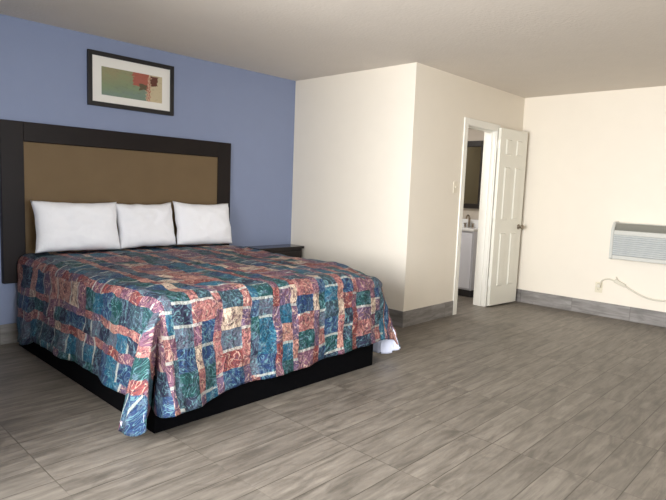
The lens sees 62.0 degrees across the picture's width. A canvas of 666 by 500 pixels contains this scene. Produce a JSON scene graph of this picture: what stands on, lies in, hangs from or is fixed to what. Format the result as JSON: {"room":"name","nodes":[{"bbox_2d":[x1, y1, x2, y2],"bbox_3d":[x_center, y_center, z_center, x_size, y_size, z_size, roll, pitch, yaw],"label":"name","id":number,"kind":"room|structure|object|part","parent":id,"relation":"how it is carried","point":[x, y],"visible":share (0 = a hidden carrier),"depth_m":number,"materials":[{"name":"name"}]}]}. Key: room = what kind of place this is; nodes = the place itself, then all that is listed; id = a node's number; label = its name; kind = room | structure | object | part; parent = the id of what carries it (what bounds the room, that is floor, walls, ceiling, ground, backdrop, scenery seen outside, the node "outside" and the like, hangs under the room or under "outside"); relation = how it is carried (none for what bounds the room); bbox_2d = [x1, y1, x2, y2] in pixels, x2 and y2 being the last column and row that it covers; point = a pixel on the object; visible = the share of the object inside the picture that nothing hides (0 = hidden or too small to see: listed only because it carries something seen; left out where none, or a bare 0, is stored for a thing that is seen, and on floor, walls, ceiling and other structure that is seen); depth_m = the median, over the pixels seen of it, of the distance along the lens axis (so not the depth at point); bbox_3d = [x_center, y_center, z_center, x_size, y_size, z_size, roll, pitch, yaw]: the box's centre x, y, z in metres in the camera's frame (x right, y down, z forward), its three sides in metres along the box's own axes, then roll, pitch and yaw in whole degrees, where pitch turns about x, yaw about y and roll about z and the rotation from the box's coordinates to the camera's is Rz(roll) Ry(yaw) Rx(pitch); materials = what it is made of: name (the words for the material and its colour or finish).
{"room":"hotel room","nodes":[
{"label":"hotel room","id":0,"kind":"room"},
{"bbox_2d":[0,14,295,324],"bbox_3d":[-2.230,-0.518,4.436,0.100,2.440,5.165,8,9,43],"label":"wall","id":1,"kind":"structure","parent":0,"point":[43,67],"depth_m":5.17,"materials":[{"name":"blue paint"}]},
{"bbox_2d":[0,323,17,344],"bbox_3d":[-2.225,0.623,4.530,0.012,0.154,4.988,8,9,43],"label":"baseboard","id":2,"kind":"structure","parent":1,"relation":"attached to","point":[8,332],"depth_m":4.25,"materials":[{"name":"wood"}]},
{"bbox_2d":[0,119,230,283],"bbox_3d":[-1.755,-0.404,4.839,0.050,1.213,2.044,8,9,43],"label":"headboard","id":3,"kind":"object","parent":1,"relation":"attached to","point":[49,169],"visible":0.66,"depth_m":4.54,"materials":[{"name":"brown wood"}]},
{"bbox_3d":[-1.761,-0.331,4.850,0.035,1.066,1.770,8,9,43],"label":"panel","id":4,"kind":"part","parent":3,"relation":"part of","materials":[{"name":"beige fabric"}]},
{"bbox_2d":[87,49,173,115],"bbox_3d":[-1.714,-1.418,4.750,0.026,0.438,0.772,8,9,43],"label":"framed picture","id":5,"kind":"object","parent":1,"relation":"attached to","point":[113,80],"visible":1,"depth_m":4.72,"materials":[{"name":"black"}]},
{"bbox_2d":[101,66,161,102],"bbox_3d":[-1.714,-1.409,4.751,0.003,0.227,0.544,8,9,43],"label":"print","id":6,"kind":"object","parent":5,"relation":"attached to","point":[120,83],"depth_m":4.74},
{"bbox_2d":[0,295,665,499],"bbox_3d":[0.702,1.000,3.302,6.200,0.100,7.414,8,9,43],"label":"floor","id":7,"kind":"structure","parent":0,"point":[514,400],"depth_m":2.98,"materials":[{"name":"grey wood"}]},
{"bbox_2d":[19,342,372,433],"bbox_3d":[-1.013,0.474,4.175,2.090,0.622,1.858,8,9,43],"label":"bed","id":8,"kind":"object","parent":7,"relation":"on","point":[361,357],"visible":0.15,"depth_m":3.38,"materials":[{"name":"black fabric"}]},
{"bbox_2d":[16,244,400,436],"bbox_3d":[-1.011,0.418,4.095,2.310,0.688,2.262,8,9,43],"label":"bedspread","id":9,"kind":"object","parent":8,"relation":"on","point":[213,319],"visible":0.99,"depth_m":3.33,"materials":[{"name":"multicoloured fabric"}]},
{"bbox_2d":[30,200,120,252],"bbox_3d":[-1.984,-0.185,4.315,0.655,0.387,0.218,-4,9,-43],"label":"pillow","id":10,"kind":"object","parent":9,"relation":"on","point":[60,226],"visible":1,"depth_m":4.22,"materials":[{"name":"white fabric"}]},
{"bbox_2d":[116,202,176,248],"bbox_3d":[-1.602,-0.217,4.756,0.205,0.388,0.535,8,8,42],"label":"pillow","id":11,"kind":"object","parent":9,"relation":"on","point":[139,225],"visible":0.99,"depth_m":4.67,"materials":[{"name":"white fabric"}]},
{"bbox_2d":[173,201,232,244],"bbox_3d":[-1.198,-0.249,5.141,0.598,0.399,0.226,-3,8,-41],"label":"pillow","id":12,"kind":"object","parent":9,"relation":"on","point":[196,224],"visible":1,"depth_m":5.04,"materials":[{"name":"white fabric"}]},
{"bbox_2d":[245,244,303,257],"bbox_3d":[-0.627,0.281,5.965,0.269,0.645,0.630,8,9,43],"label":"nightstand","id":13,"kind":"object","parent":7,"relation":"on","point":[291,250],"visible":0.09,"depth_m":5.92,"materials":[{"name":"black wood"}]},
{"bbox_3d":[-0.545,0.116,5.874,0.015,0.200,0.570,8,9,43],"label":"drawer","id":14,"kind":"part","parent":13,"relation":"part of","materials":[{"name":"black wood"}]},
{"bbox_2d":[458,215,477,296],"bbox_3d":[1.550,0.045,7.159,0.720,1.023,0.323,8,9,43],"label":"bathroom vanity","id":15,"kind":"object","parent":7,"relation":"on","point":[469,226],"visible":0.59,"depth_m":6.89,"materials":[{"name":"white paint"}]},
{"bbox_3d":[1.583,0.121,6.953,0.336,0.700,0.018,8,9,43],"label":"cabinet door","id":16,"kind":"part","parent":15,"relation":"part of","materials":[{"name":"white paint"}]},
{"bbox_2d":[462,219,477,231],"bbox_3d":[1.569,-0.334,7.121,0.720,0.134,0.312,8,9,43],"label":"countertop","id":17,"kind":"structure","parent":15,"relation":"on","point":[475,229],"depth_m":7.06,"materials":[{"name":"white ceramic"}]},
{"bbox_2d":[464,215,474,227],"bbox_3d":[1.721,-0.371,7.064,0.136,0.163,0.120,8,9,43],"label":"faucet","id":18,"kind":"object","parent":17,"relation":"on","point":[468,223],"depth_m":7.08,"materials":[{"name":"silver metal"}]},
{"bbox_2d":[0,0,665,97],"bbox_3d":[0.800,-1.524,3.026,6.200,0.100,7.414,8,9,43],"label":"ceiling","id":19,"kind":"structure","parent":0,"point":[522,48],"depth_m":4.15,"materials":[{"name":"paint"}]},
{"bbox_2d":[291,62,424,311],"bbox_3d":[0.170,-0.564,5.717,1.609,2.440,0.130,8,9,43],"label":"wall","id":20,"kind":"structure","parent":0,"point":[356,155],"depth_m":5.49,"materials":[{"name":"beige paint"}]},
{"bbox_2d":[388,308,402,327],"bbox_3d":[0.076,0.575,5.790,1.609,0.154,0.012,8,9,43],"label":"baseboard","id":21,"kind":"structure","parent":20,"relation":"attached to","point":[396,316],"depth_m":5.28,"materials":[{"name":"wood"}]},
{"bbox_2d":[412,65,524,309],"bbox_3d":[1.468,-0.546,6.011,0.130,2.440,2.084,8,9,43],"label":"wall","id":22,"kind":"structure","parent":0,"point":[448,98],"depth_m":5.51,"materials":[{"name":"beige paint"}]},
{"bbox_2d":[402,301,452,327],"bbox_3d":[1.422,0.601,6.031,0.012,0.154,2.214,8,9,43],"label":"baseboard","id":23,"kind":"structure","parent":22,"relation":"attached to","point":[428,313],"depth_m":5.51,"materials":[{"name":"wood"}]},
{"bbox_2d":[453,182,456,192],"bbox_3d":[1.252,-0.639,5.660,0.018,0.116,0.070,8,9,43],"label":"light switch","id":24,"kind":"object","parent":22,"relation":"attached to","point":[454,183],"visible":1,"depth_m":5.66,"materials":[{"name":"beige plastic"}]},
{"bbox_2d":[453,117,500,314],"bbox_3d":[1.517,-0.361,6.090,0.162,2.060,0.767,8,9,43],"label":"trim","id":25,"kind":"structure","parent":22,"relation":"attached to","point":[491,131],"depth_m":6.25,"materials":[{"name":"white paint"}]},
{"bbox_2d":[487,128,527,305],"bbox_3d":[2.039,-0.366,6.408,0.562,2.005,0.113,-3,8,-41],"label":"door","id":26,"kind":"structure","parent":22,"relation":"in","point":[512,144],"depth_m":6.38,"materials":[{"name":"white paint"}]},
{"bbox_2d":[463,86,665,311],"bbox_3d":[3.234,-0.458,5.835,6.100,2.440,0.112,8,9,43],"label":"wall","id":27,"kind":"structure","parent":0,"point":[595,160],"depth_m":6.13,"materials":[{"name":"beige paint"}]},
{"bbox_2d":[463,141,483,208],"bbox_3d":[1.685,-0.975,7.177,0.520,0.855,0.030,8,9,43],"label":"wall mirror","id":28,"kind":"object","parent":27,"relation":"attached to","point":[474,158],"visible":0.43,"depth_m":7.07,"materials":[{"name":"black mirror"}]},
{"bbox_3d":[1.688,-0.967,7.181,0.480,0.730,0.008,8,9,43],"label":"glass","id":29,"kind":"part","parent":28,"relation":"part of","materials":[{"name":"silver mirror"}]},
{"bbox_2d":[515,289,665,326],"bbox_3d":[3.768,0.768,5.343,4.379,0.154,0.012,8,9,43],"label":"baseboard","id":30,"kind":"structure","parent":27,"relation":"attached to","point":[645,316],"depth_m":6.15,"materials":[{"name":"wood"}]},
{"bbox_2d":[595,282,602,292],"bbox_3d":[2.932,0.412,6.118,0.076,0.116,0.010,8,9,43],"label":"wall outlet","id":31,"kind":"object","parent":27,"relation":"attached to","point":[599,290],"visible":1,"depth_m":6.12,"materials":[{"name":"beige plastic"}]},
{"bbox_2d":[596,277,665,301],"bbox_3d":[3.277,0.325,5.745,0.052,0.391,1.027,-4,9,-45],"label":"power cord","id":32,"kind":"object","parent":27,"relation":"attached to","point":[616,280],"visible":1,"depth_m":5.92,"materials":[{"name":"beige plastic"}]},
{"bbox_3d":[3.378,0.338,5.656,0.045,0.391,0.759,-4,9,-43],"label":"cord","id":33,"kind":"part","parent":32,"relation":"part of","materials":[{"name":"beige plastic"}]},
{"bbox_2d":[609,221,665,263],"bbox_3d":[3.372,-0.051,5.552,1.070,0.395,0.171,8,9,43],"label":"air conditioner","id":34,"kind":"object","parent":27,"relation":"attached to","point":[628,241],"visible":1,"depth_m":5.68,"materials":[{"name":"grey plastic"}]},
{"bbox_2d":[615,224,665,232],"bbox_3d":[3.346,-0.194,5.503,1.006,0.078,0.044,8,9,43],"label":"grille","id":35,"kind":"object","parent":34,"relation":"attached to","point":[619,228],"depth_m":5.68,"materials":[{"name":"grey plastic"}]}
]}

